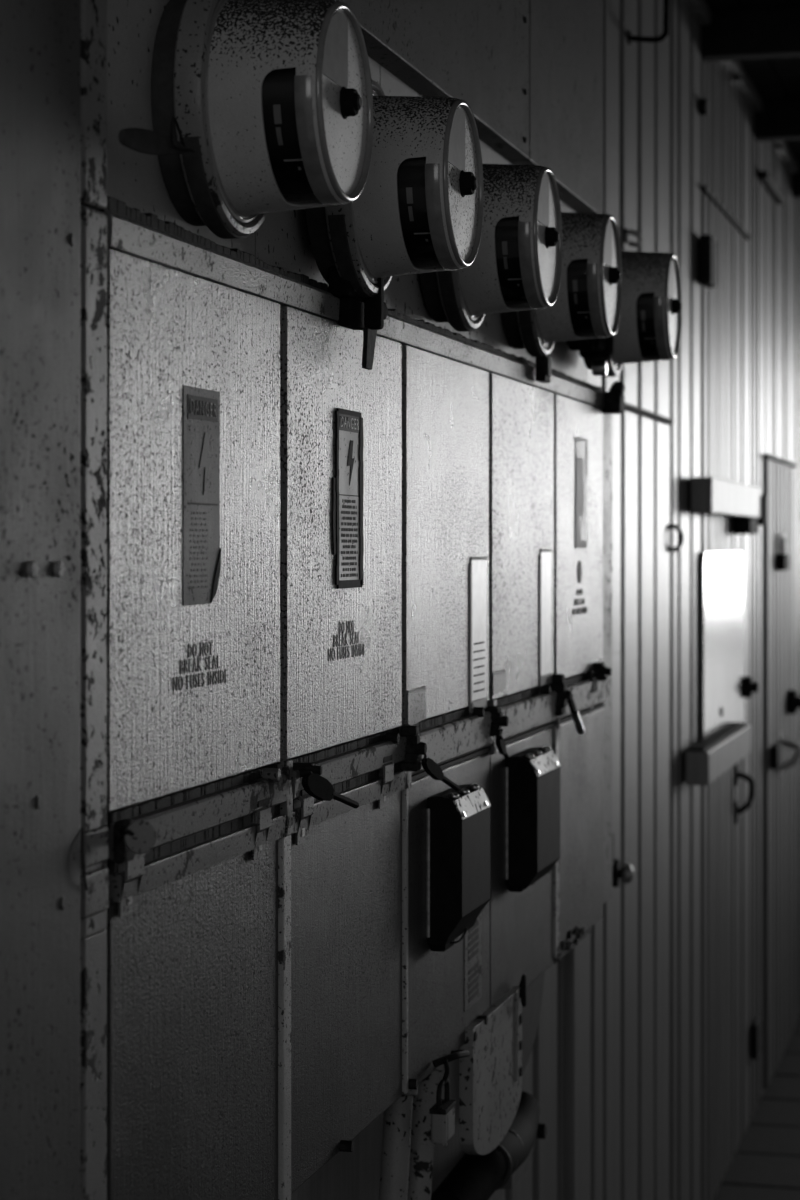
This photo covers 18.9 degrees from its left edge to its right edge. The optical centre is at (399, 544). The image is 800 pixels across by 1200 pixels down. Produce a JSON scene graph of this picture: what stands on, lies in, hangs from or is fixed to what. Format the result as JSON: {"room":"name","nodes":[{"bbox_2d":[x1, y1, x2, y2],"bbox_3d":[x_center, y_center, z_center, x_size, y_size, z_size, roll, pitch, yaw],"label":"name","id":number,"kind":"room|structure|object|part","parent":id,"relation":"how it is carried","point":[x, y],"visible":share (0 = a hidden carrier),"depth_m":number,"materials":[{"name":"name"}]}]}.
{"room":"electrical room","nodes":[
{"label":"electrical room","id":0,"kind":"room"},
{"bbox_2d":[0,0,79,1199],"bbox_3d":[-0.396,0.181,1.231,0.110,2.945,0.986,0,0,14],"label":"wall","id":1,"kind":"structure","parent":0,"point":[40,39],"depth_m":1.62,"materials":[{"name":"grey metal"}]},
{"bbox_2d":[291,0,799,1199],"bbox_3d":[0.677,0.181,5.705,0.051,2.945,9.985,0,0,14],"label":"wall","id":2,"kind":"structure","parent":0,"point":[659,151],"depth_m":5.55,"materials":[{"name":"metal"}]},
{"bbox_2d":[80,0,624,1199],"bbox_3d":[0.037,-0.321,2.860,0.134,1.900,2.407,0,0,14],"label":"cabinet","id":3,"kind":"object","parent":2,"relation":"attached to","point":[529,73],"depth_m":2.29,"materials":[{"name":"metal"}]},
{"bbox_3d":[-0.252,-0.331,1.758,0.066,1.881,0.055,0,0,14],"label":"corner post","id":4,"kind":"part","parent":3,"relation":"part of","materials":[{"name":"metal"}]},
{"bbox_2d":[114,818,156,863],"bbox_3d":[-0.201,0.220,1.781,0.026,0.035,0.048,0,0,-31],"label":"seal","id":5,"kind":"object","parent":3,"relation":"attached to","point":[131,837],"visible":1,"depth_m":1.77,"materials":[{"name":"paint"}]},
{"bbox_2d":[118,117,194,155],"bbox_3d":[-0.185,-0.315,1.850,0.011,0.037,0.146,0,0,15],"label":"tag","id":6,"kind":"object","parent":3,"relation":"attached to","point":[145,141],"visible":1,"depth_m":1.83,"materials":[{"name":"metal"}]},
{"bbox_3d":[-0.187,-0.308,1.850,0.006,0.023,0.146,0,0,15],"label":"tag blade","id":7,"kind":"part","parent":6,"relation":"part of","materials":[{"name":"grey metal"}]},
{"bbox_3d":[-0.169,0.438,1.995,0.012,0.345,0.422,0,0,14],"label":"access panel","id":8,"kind":"part","parent":3,"relation":"part of","materials":[{"name":"grey metal"}]},
{"bbox_3d":[-0.167,-0.011,1.997,0.012,0.420,0.428,0,0,14],"label":"cover panel","id":9,"kind":"part","parent":3,"relation":"part of","materials":[{"name":"grey metal"}]},
{"bbox_3d":[-0.172,0.233,2.002,0.039,0.074,0.440,0,0,14],"label":"rail","id":10,"kind":"part","parent":3,"relation":"part of","materials":[{"name":"metal"}]},
{"bbox_2d":[190,512,207,588],"bbox_3d":[-0.166,0.004,1.982,0.001,0.063,0.045,0,0,14],"label":"print","id":11,"kind":"object","parent":3,"relation":"attached to","point":[198,520],"depth_m":1.98},
{"bbox_2d":[151,0,373,238],"bbox_3d":[-0.105,-0.370,2.025,0.150,0.218,0.217,0,0,14],"label":"meter","id":12,"kind":"object","parent":3,"relation":"on","point":[272,99],"visible":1,"depth_m":1.96,"materials":[{"name":"paint"}]},
{"bbox_3d":[-0.091,-0.370,2.022,0.094,0.181,0.181,0,0,14],"label":"glass","id":13,"kind":"part","parent":12,"relation":"part of","materials":[{"name":"clear glass"}]},
{"bbox_2d":[262,67,312,193],"bbox_3d":[-0.097,-0.370,2.023,0.083,0.148,0.148,0,0,14],"label":"register","id":14,"kind":"object","parent":12,"relation":"attached to","point":[287,92],"depth_m":1.95,"materials":[{"name":"black plastic"}]},
{"bbox_3d":[-0.055,-0.413,1.980,0.002,0.063,0.083,0,0,14],"label":"plate","id":15,"kind":"part","parent":12,"relation":"part of","materials":[{"name":"white metal"}]},
{"bbox_3d":[-0.042,-0.370,2.009,0.015,0.027,0.027,0,0,14],"label":"knob","id":16,"kind":"part","parent":12,"relation":"part of","materials":[{"name":"black plastic"}]},
{"bbox_2d":[302,772,358,807],"bbox_3d":[-0.070,0.232,2.258,0.026,0.047,0.147,0,0,14],"label":"handle","id":17,"kind":"object","parent":3,"relation":"attached to","point":[316,786],"visible":1,"depth_m":2.21,"materials":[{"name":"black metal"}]},
{"bbox_3d":[-0.055,-0.011,2.429,0.012,0.420,0.427,0,0,14],"label":"cover panel","id":18,"kind":"part","parent":3,"relation":"part of","materials":[{"name":"grey metal"}]},
{"bbox_3d":[-0.056,0.435,2.433,0.012,0.341,0.427,0,0,14],"label":"access panel","id":19,"kind":"part","parent":3,"relation":"part of","materials":[{"name":"grey metal"}]},
{"bbox_3d":[0.027,-0.416,2.859,0.009,0.348,2.195,0,0,14],"label":"plate","id":20,"kind":"part","parent":3,"relation":"part of","materials":[{"name":"paint"}]},
{"bbox_2d":[341,499,357,576],"bbox_3d":[-0.051,-0.007,2.424,0.001,0.078,0.062,0,0,14],"label":"print","id":21,"kind":"object","parent":3,"relation":"attached to","point":[349,507],"depth_m":2.42},
{"bbox_3d":[-0.062,0.233,2.430,0.039,0.074,0.449,0,0,14],"label":"rail","id":22,"kind":"part","parent":3,"relation":"part of","materials":[{"name":"metal"}]},
{"bbox_3d":[-0.033,-0.232,2.438,0.038,0.108,0.159,0,0,14],"label":"lock bracket","id":23,"kind":"part","parent":3,"relation":"part of","materials":[{"name":"black metal"}]},
{"bbox_2d":[305,79,483,296],"bbox_3d":[0.004,-0.358,2.398,0.150,0.218,0.217,0,0,14],"label":"meter","id":24,"kind":"object","parent":3,"relation":"attached to","point":[418,209],"visible":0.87,"depth_m":2.33,"materials":[{"name":"paint"}]},
{"bbox_3d":[0.018,-0.359,2.394,0.094,0.181,0.181,0,0,14],"label":"glass","id":25,"kind":"part","parent":24,"relation":"part of","materials":[{"name":"clear glass"}]},
{"bbox_2d":[397,157,436,259],"bbox_3d":[0.012,-0.359,2.396,0.083,0.148,0.148,0,0,14],"label":"register","id":26,"kind":"object","parent":24,"relation":"attached to","point":[416,176],"depth_m":2.32,"materials":[{"name":"black plastic"}]},
{"bbox_3d":[0.053,-0.401,2.353,0.002,0.063,0.083,0,0,14],"label":"plate","id":27,"kind":"part","parent":24,"relation":"part of","materials":[{"name":"white metal"}]},
{"bbox_3d":[0.067,-0.359,2.382,0.015,0.027,0.027,0,0,14],"label":"knob","id":28,"kind":"part","parent":24,"relation":"part of","materials":[{"name":"black plastic"}]},
{"bbox_2d":[420,742,459,790],"bbox_3d":[0.043,0.249,2.692,0.017,0.066,0.130,0,0,20],"label":"handle","id":29,"kind":"object","parent":3,"relation":"hanging from","point":[429,765],"visible":1,"depth_m":2.66,"materials":[{"name":"black metal"}]},
{"bbox_2d":[429,1058,455,1145],"bbox_3d":[0.050,0.636,2.762,0.020,0.099,0.052,0,0,14],"label":"padlock","id":30,"kind":"object","parent":3,"relation":"hanging from","point":[442,1112],"visible":1,"depth_m":2.74,"materials":[{"name":"metal"}]},
{"bbox_3d":[0.057,-0.007,2.862,0.012,0.428,0.426,0,0,14],"label":"cover panel","id":31,"kind":"part","parent":3,"relation":"part of","materials":[{"name":"grey metal"}]},
{"bbox_3d":[0.056,0.438,2.863,0.014,0.345,0.439,0,0,14],"label":"access panel","id":32,"kind":"part","parent":3,"relation":"part of","materials":[{"name":"grey metal"}]},
{"bbox_3d":[0.050,0.233,2.862,0.039,0.074,0.448,0,0,14],"label":"rail","id":33,"kind":"part","parent":3,"relation":"part of","materials":[{"name":"metal"}]},
{"bbox_2d":[426,784,490,951],"bbox_3d":[0.070,0.376,2.813,0.043,0.181,0.156,0,0,14],"label":"box","id":34,"kind":"object","parent":3,"relation":"attached to","point":[457,822],"visible":1,"depth_m":2.75,"materials":[{"name":"metal"}]},
{"bbox_2d":[468,921,478,1002],"bbox_3d":[0.091,0.516,2.975,0.001,0.093,0.055,0,0,14],"label":"print","id":35,"kind":"object","parent":3,"relation":"attached to","point":[473,933],"depth_m":2.98},
{"bbox_2d":[473,641,484,692],"bbox_3d":[0.099,0.152,3.004,0.001,0.061,0.067,0,0,14],"label":"print","id":36,"kind":"object","parent":3,"relation":"attached to","point":[478,646],"depth_m":3.00},
{"bbox_2d":[459,986,522,1154],"bbox_3d":[0.120,0.681,3.079,0.022,0.178,0.298,0,0,14],"label":"plate","id":37,"kind":"object","parent":3,"relation":"attached to","point":[490,1077],"visible":0.91,"depth_m":3.04,"materials":[{"name":"paint"}]},
{"bbox_2d":[420,164,562,331],"bbox_3d":[0.116,-0.366,2.870,0.150,0.218,0.217,0,0,14],"label":"meter","id":38,"kind":"object","parent":3,"relation":"attached to","point":[517,264],"visible":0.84,"depth_m":2.81,"materials":[{"name":"paint"}]},
{"bbox_3d":[0.131,-0.366,2.866,0.094,0.181,0.181,0,0,14],"label":"glass","id":39,"kind":"part","parent":38,"relation":"part of","materials":[{"name":"clear glass"}]},
{"bbox_2d":[495,216,526,300],"bbox_3d":[0.125,-0.366,2.868,0.083,0.148,0.148,0,0,14],"label":"register","id":40,"kind":"object","parent":38,"relation":"attached to","point":[510,231],"depth_m":2.80,"materials":[{"name":"black plastic"}]},
{"bbox_3d":[0.166,-0.409,2.825,0.002,0.063,0.083,0,0,14],"label":"plate","id":41,"kind":"part","parent":38,"relation":"part of","materials":[{"name":"white metal"}]},
{"bbox_3d":[0.180,-0.366,2.853,0.015,0.027,0.027,0,0,14],"label":"knob","id":42,"kind":"part","parent":38,"relation":"part of","materials":[{"name":"black plastic"}]},
{"bbox_2d":[496,729,508,758],"bbox_3d":[0.133,0.255,3.077,0.011,0.044,0.063,0,0,14],"label":"seal","id":43,"kind":"object","parent":3,"relation":"hanging from","point":[500,743],"visible":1,"depth_m":3.07,"materials":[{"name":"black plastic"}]},
{"bbox_3d":[0.167,-0.011,3.291,0.012,0.420,0.422,0,0,14],"label":"cover panel","id":44,"kind":"part","parent":3,"relation":"part of","materials":[{"name":"grey metal"}]},
{"bbox_3d":[0.164,0.438,3.284,0.012,0.345,0.424,0,0,14],"label":"access panel","id":45,"kind":"part","parent":3,"relation":"part of","materials":[{"name":"grey metal"}]},
{"bbox_3d":[0.161,0.233,3.292,0.039,0.074,0.443,0,0,14],"label":"rail","id":46,"kind":"part","parent":3,"relation":"part of","materials":[{"name":"metal"}]},
{"bbox_2d":[505,746,560,891],"bbox_3d":[0.181,0.367,3.236,0.045,0.182,0.167,0,0,14],"label":"box","id":47,"kind":"object","parent":3,"relation":"attached to","point":[532,775],"visible":0.98,"depth_m":3.16,"materials":[{"name":"metal"}]},
{"bbox_3d":[0.201,-0.251,3.347,0.017,0.048,0.040,0,0,14],"label":"lock strip","id":48,"kind":"part","parent":3,"relation":"part of","materials":[{"name":"black metal"}]},
{"bbox_3d":[0.207,-0.248,3.345,0.004,0.026,0.024,0,0,14],"label":"strip plate","id":49,"kind":"part","parent":3,"relation":"part of","materials":[{"name":"black metal"}]},
{"bbox_2d":[502,212,621,356],"bbox_3d":[0.231,-0.370,3.318,0.150,0.218,0.217,0,0,14],"label":"meter","id":50,"kind":"object","parent":3,"relation":"attached to","point":[587,305],"visible":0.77,"depth_m":3.26,"materials":[{"name":"paint"}]},
{"bbox_3d":[0.245,-0.371,3.314,0.094,0.181,0.181,0,0,14],"label":"glass","id":51,"kind":"part","parent":50,"relation":"part of","materials":[{"name":"clear glass"}]},
{"bbox_2d":[567,258,592,329],"bbox_3d":[0.239,-0.371,3.316,0.083,0.148,0.148,0,0,14],"label":"register","id":52,"kind":"object","parent":50,"relation":"attached to","point":[579,270],"depth_m":3.24,"materials":[{"name":"black plastic"}]},
{"bbox_3d":[0.281,-0.413,3.273,0.002,0.063,0.083,0,0,14],"label":"plate","id":53,"kind":"part","parent":50,"relation":"part of","materials":[{"name":"white metal"}]},
{"bbox_3d":[0.295,-0.371,3.302,0.015,0.027,0.027,0,0,14],"label":"knob","id":54,"kind":"part","parent":50,"relation":"part of","materials":[{"name":"black plastic"}]},
{"bbox_2d":[567,687,584,733],"bbox_3d":[0.257,0.246,3.548,0.018,0.075,0.085,0,0,14],"label":"handle","id":55,"kind":"object","parent":3,"relation":"attached to","point":[575,715],"visible":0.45,"depth_m":3.54,"materials":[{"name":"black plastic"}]},
{"bbox_3d":[0.276,-0.011,3.711,0.012,0.420,0.406,0,0,14],"label":"cover panel","id":56,"kind":"part","parent":3,"relation":"part of","materials":[{"name":"grey metal"}]},
{"bbox_3d":[0.274,0.438,3.703,0.016,0.345,0.436,0,0,14],"label":"access panel","id":57,"kind":"part","parent":3,"relation":"part of","materials":[{"name":"grey metal"}]},
{"bbox_3d":[0.269,0.233,3.711,0.039,0.074,0.428,0,0,14],"label":"rail","id":58,"kind":"part","parent":3,"relation":"part of","materials":[{"name":"metal"}]},
{"bbox_3d":[0.291,-0.294,3.670,0.049,0.068,0.150,0,0,14],"label":"lock bracket","id":59,"kind":"part","parent":3,"relation":"part of","materials":[{"name":"black metal"}]},
{"bbox_3d":[0.316,0.169,3.978,0.056,0.842,0.105,0,0,14],"label":"post","id":60,"kind":"part","parent":3,"relation":"part of","materials":[{"name":"metal"}]},
{"bbox_2d":[583,251,681,376],"bbox_3d":[0.374,-0.378,3.825,0.150,0.218,0.217,0,0,14],"label":"meter","id":61,"kind":"object","parent":3,"relation":"attached to","point":[650,323],"visible":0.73,"depth_m":3.76,"materials":[{"name":"paint"}]},
{"bbox_3d":[0.388,-0.379,3.821,0.094,0.181,0.181,0,0,14],"label":"glass","id":62,"kind":"part","parent":61,"relation":"part of","materials":[{"name":"clear glass"}]},
{"bbox_2d":[636,292,657,353],"bbox_3d":[0.383,-0.379,3.823,0.083,0.148,0.148,0,0,14],"label":"register","id":63,"kind":"object","parent":61,"relation":"attached to","point":[646,302],"depth_m":3.75,"materials":[{"name":"black plastic"}]},
{"bbox_3d":[0.424,-0.421,3.780,0.002,0.063,0.083,0,0,14],"label":"plate","id":64,"kind":"part","parent":61,"relation":"part of","materials":[{"name":"white metal"}]},
{"bbox_3d":[0.438,-0.379,3.808,0.015,0.027,0.027,0,0,14],"label":"knob","id":65,"kind":"part","parent":61,"relation":"part of","materials":[{"name":"black plastic"}]},
{"bbox_2d":[431,1091,539,1199],"bbox_3d":[0.133,0.837,3.303,0.089,0.106,0.618,0,0,12],"label":"conduit","id":66,"kind":"object","parent":2,"relation":"attached to","point":[474,1177],"visible":0.72,"depth_m":3.12,"materials":[{"name":"black plastic"}]},
{"bbox_2d":[500,1123,546,1189],"bbox_3d":[0.173,0.902,3.551,0.052,0.051,0.203,0,0,14],"label":"bracket","id":67,"kind":"object","parent":2,"relation":"attached to","point":[541,1133],"visible":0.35,"depth_m":3.54,"materials":[{"name":"grey metal"}]},
{"bbox_3d":[0.167,0.903,3.551,0.040,0.050,0.199,0,0,14],"label":"bracket plate","id":68,"kind":"part","parent":67,"relation":"part of","materials":[{"name":"grey metal"}]},
{"bbox_2d":[566,402,683,1199],"bbox_3d":[0.435,0.681,4.640,0.088,1.906,1.263,0,0,14],"label":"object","id":69,"kind":"structure","parent":2,"relation":"in","point":[617,975],"depth_m":4.69,"materials":[{"name":"paint"}]},
{"bbox_3d":[0.383,0.558,4.387,0.012,0.060,0.040,0,0,14],"label":"latch plate","id":70,"kind":"part","parent":69,"relation":"part of","materials":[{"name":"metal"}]},
{"bbox_3d":[0.407,0.610,4.462,0.022,0.052,0.052,0,0,14],"label":"knob","id":71,"kind":"part","parent":69,"relation":"part of","materials":[{"name":"metal"}]},
{"bbox_3d":[0.580,-0.015,5.185,0.027,0.062,0.132,0,0,26],"label":"ring pull","id":72,"kind":"part","parent":69,"relation":"part of","materials":[{"name":"metal"}]},
{"bbox_2d":[624,228,642,246],"bbox_3d":[0.456,-0.599,4.683,0.035,0.037,0.030,0,0,14],"label":"wall hook","id":73,"kind":"object","parent":2,"relation":"attached to","point":[627,232],"visible":1,"depth_m":4.68,"materials":[{"name":"metal"}]},
{"bbox_3d":[0.442,-0.604,4.687,0.005,0.028,0.030,0,0,14],"label":"hook plate","id":74,"kind":"part","parent":73,"relation":"part of","materials":[{"name":"metal"}]},
{"bbox_2d":[627,0,668,44],"bbox_3d":[0.487,-1.098,4.714,0.083,0.228,0.028,0,0,14],"label":"handle","id":75,"kind":"object","parent":2,"relation":"attached to","point":[665,33],"visible":1,"depth_m":4.70,"materials":[{"name":"black metal"}]},
{"bbox_2d":[698,98,707,114],"bbox_3d":[0.728,-1.053,5.766,0.020,0.040,0.039,0,0,14],"label":"peg","id":76,"kind":"object","parent":2,"relation":"attached to","point":[702,103],"visible":1,"depth_m":5.75,"materials":[{"name":"metal"}]},
{"bbox_2d":[700,186,761,1199],"bbox_3d":[0.882,0.384,6.376,0.098,2.500,1.228,0,0,14],"label":"door","id":77,"kind":"structure","parent":2,"relation":"in","point":[724,805],"depth_m":6.22,"materials":[{"name":"paint"}]},
{"bbox_2d":[700,234,716,287],"bbox_3d":[0.742,-0.682,5.773,0.028,0.116,0.120,0,0,14],"label":"plate","id":78,"kind":"object","parent":77,"relation":"attached to","point":[708,244],"visible":1,"depth_m":5.72,"materials":[{"name":"metal"}]},
{"bbox_2d":[685,722,750,785],"bbox_3d":[0.786,0.507,5.893,0.055,0.083,0.880,0,0,14],"label":"metal box","id":79,"kind":"object","parent":77,"relation":"attached to","point":[714,755],"visible":1,"depth_m":5.67,"materials":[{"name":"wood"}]},
{"bbox_2d":[702,551,743,739],"bbox_3d":[0.837,0.265,6.178,0.010,0.496,0.867,0,0,14],"label":"metal plate","id":80,"kind":"object","parent":77,"relation":"attached to","point":[722,572],"visible":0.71,"depth_m":6.12,"materials":[{"name":"metal"}]},
{"bbox_2d":[691,477,765,533],"bbox_3d":[0.844,-0.093,6.106,0.060,0.128,1.132,0,0,14],"label":"block","id":81,"kind":"object","parent":77,"relation":"attached to","point":[709,495],"visible":1,"depth_m":5.95,"materials":[{"name":"metal"}]},
{"bbox_3d":[0.907,0.719,6.458,0.006,0.060,0.040,0,0,14],"label":"handle plate","id":82,"kind":"part","parent":77,"relation":"part of","materials":[{"name":"metal"}]},
{"bbox_3d":[0.907,0.616,6.458,0.006,0.060,0.040,0,0,14],"label":"handle plate","id":83,"kind":"part","parent":77,"relation":"part of","materials":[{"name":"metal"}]},
{"bbox_3d":[0.929,0.667,6.461,0.056,0.117,0.021,0,0,-12],"label":"handle","id":84,"kind":"part","parent":77,"relation":"part of","materials":[{"name":"metal"}]},
{"bbox_3d":[0.962,0.390,6.593,0.045,0.060,0.058,0,0,14],"label":"latch knob","id":85,"kind":"part","parent":77,"relation":"part of","materials":[{"name":"black metal"}]},
{"bbox_2d":[685,0,798,173],"bbox_3d":[1.025,-1.268,6.923,0.036,0.046,7.118,0,0,14],"label":"trim","id":86,"kind":"structure","parent":2,"relation":"attached to","point":[699,9],"depth_m":6.56,"materials":[{"name":"paint"}]},
{"bbox_2d":[757,171,784,203],"bbox_3d":[1.133,-1.087,7.310,0.030,0.024,0.550,0,0,14],"label":"bar","id":87,"kind":"object","parent":2,"relation":"attached to","point":[764,177],"visible":1,"depth_m":7.24,"materials":[{"name":"metal"}]},
{"bbox_2d":[762,454,799,1087],"bbox_3d":[1.222,0.681,7.627,0.117,1.906,0.940,0,0,14],"label":"door","id":88,"kind":"structure","parent":2,"relation":"in","point":[781,701],"depth_m":7.49,"materials":[{"name":"grey metal"}]},
{"bbox_3d":[1.194,0.701,7.538,0.006,0.060,0.040,0,0,14],"label":"handle plate","id":89,"kind":"part","parent":88,"relation":"part of","materials":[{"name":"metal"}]},
{"bbox_3d":[1.194,0.619,7.538,0.006,0.060,0.040,0,0,14],"label":"handle plate","id":90,"kind":"part","parent":88,"relation":"part of","materials":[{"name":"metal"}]},
{"bbox_2d":[776,533,789,570],"bbox_3d":[1.197,0.020,7.504,0.030,0.118,0.150,0,0,14],"label":"padlock","id":91,"kind":"object","parent":88,"relation":"hanging from","point":[782,559],"visible":1,"depth_m":7.46,"materials":[{"name":"metal"}]},
{"bbox_3d":[1.224,0.659,7.539,0.074,0.101,0.025,0,0,-5],"label":"handle","id":92,"kind":"part","parent":88,"relation":"part of","materials":[{"name":"metal"}]},
{"bbox_3d":[1.290,0.512,7.825,0.050,0.080,0.080,0,0,14],"label":"knob","id":93,"kind":"part","parent":88,"relation":"part of","materials":[{"name":"metal"}]},
{"bbox_2d":[705,0,799,163],"bbox_3d":[1.968,-1.321,5.327,2.740,0.060,10.700,0,0,14],"label":"ceiling","id":94,"kind":"structure","parent":0,"point":[772,78],"depth_m":6.54,"materials":[{"name":"black"}]},
{"bbox_2d":[701,6,799,61],"bbox_3d":[1.990,-1.236,5.513,2.590,0.110,0.070,0,0,14],"label":"beam","id":95,"kind":"structure","parent":94,"relation":"attached to","point":[774,32],"depth_m":5.77,"materials":[{"name":"black metal"}]},
{"bbox_2d":[754,98,799,141],"bbox_3d":[2.290,-1.236,6.674,2.590,0.110,0.070,0,0,14],"label":"beam","id":96,"kind":"structure","parent":94,"relation":"attached to","point":[779,120],"depth_m":6.95,"materials":[{"name":"black metal"}]},
{"bbox_2d":[792,164,799,198],"bbox_3d":[2.590,-1.236,7.836,2.590,0.110,0.070,0,0,14],"label":"beam","id":97,"kind":"structure","parent":94,"relation":"attached to","point":[795,177],"depth_m":8.12,"materials":[{"name":"black metal"}]},
{"bbox_2d":[713,1016,799,1199],"bbox_3d":[1.991,1.694,5.415,2.740,0.081,10.882,0,0,14],"label":"floor","id":98,"kind":"structure","parent":0,"point":[765,1165],"depth_m":6.60,"materials":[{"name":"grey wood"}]},
{"bbox_2d":[379,1087,417,1199],"bbox_3d":[-0.030,1.117,2.679,0.043,1.082,0.290,0,0,14],"label":"conduit","id":99,"kind":"object","parent":98,"relation":"on","point":[397,1119],"visible":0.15,"depth_m":2.76,"materials":[{"name":"metal"}]},
{"bbox_2d":[407,1064,443,1199],"bbox_3d":[-0.006,1.117,2.773,0.043,1.084,0.366,0,0,14],"label":"conduit","id":100,"kind":"object","parent":98,"relation":"on","point":[421,1146],"visible":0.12,"depth_m":2.88,"materials":[{"name":"metal"}]}
]}

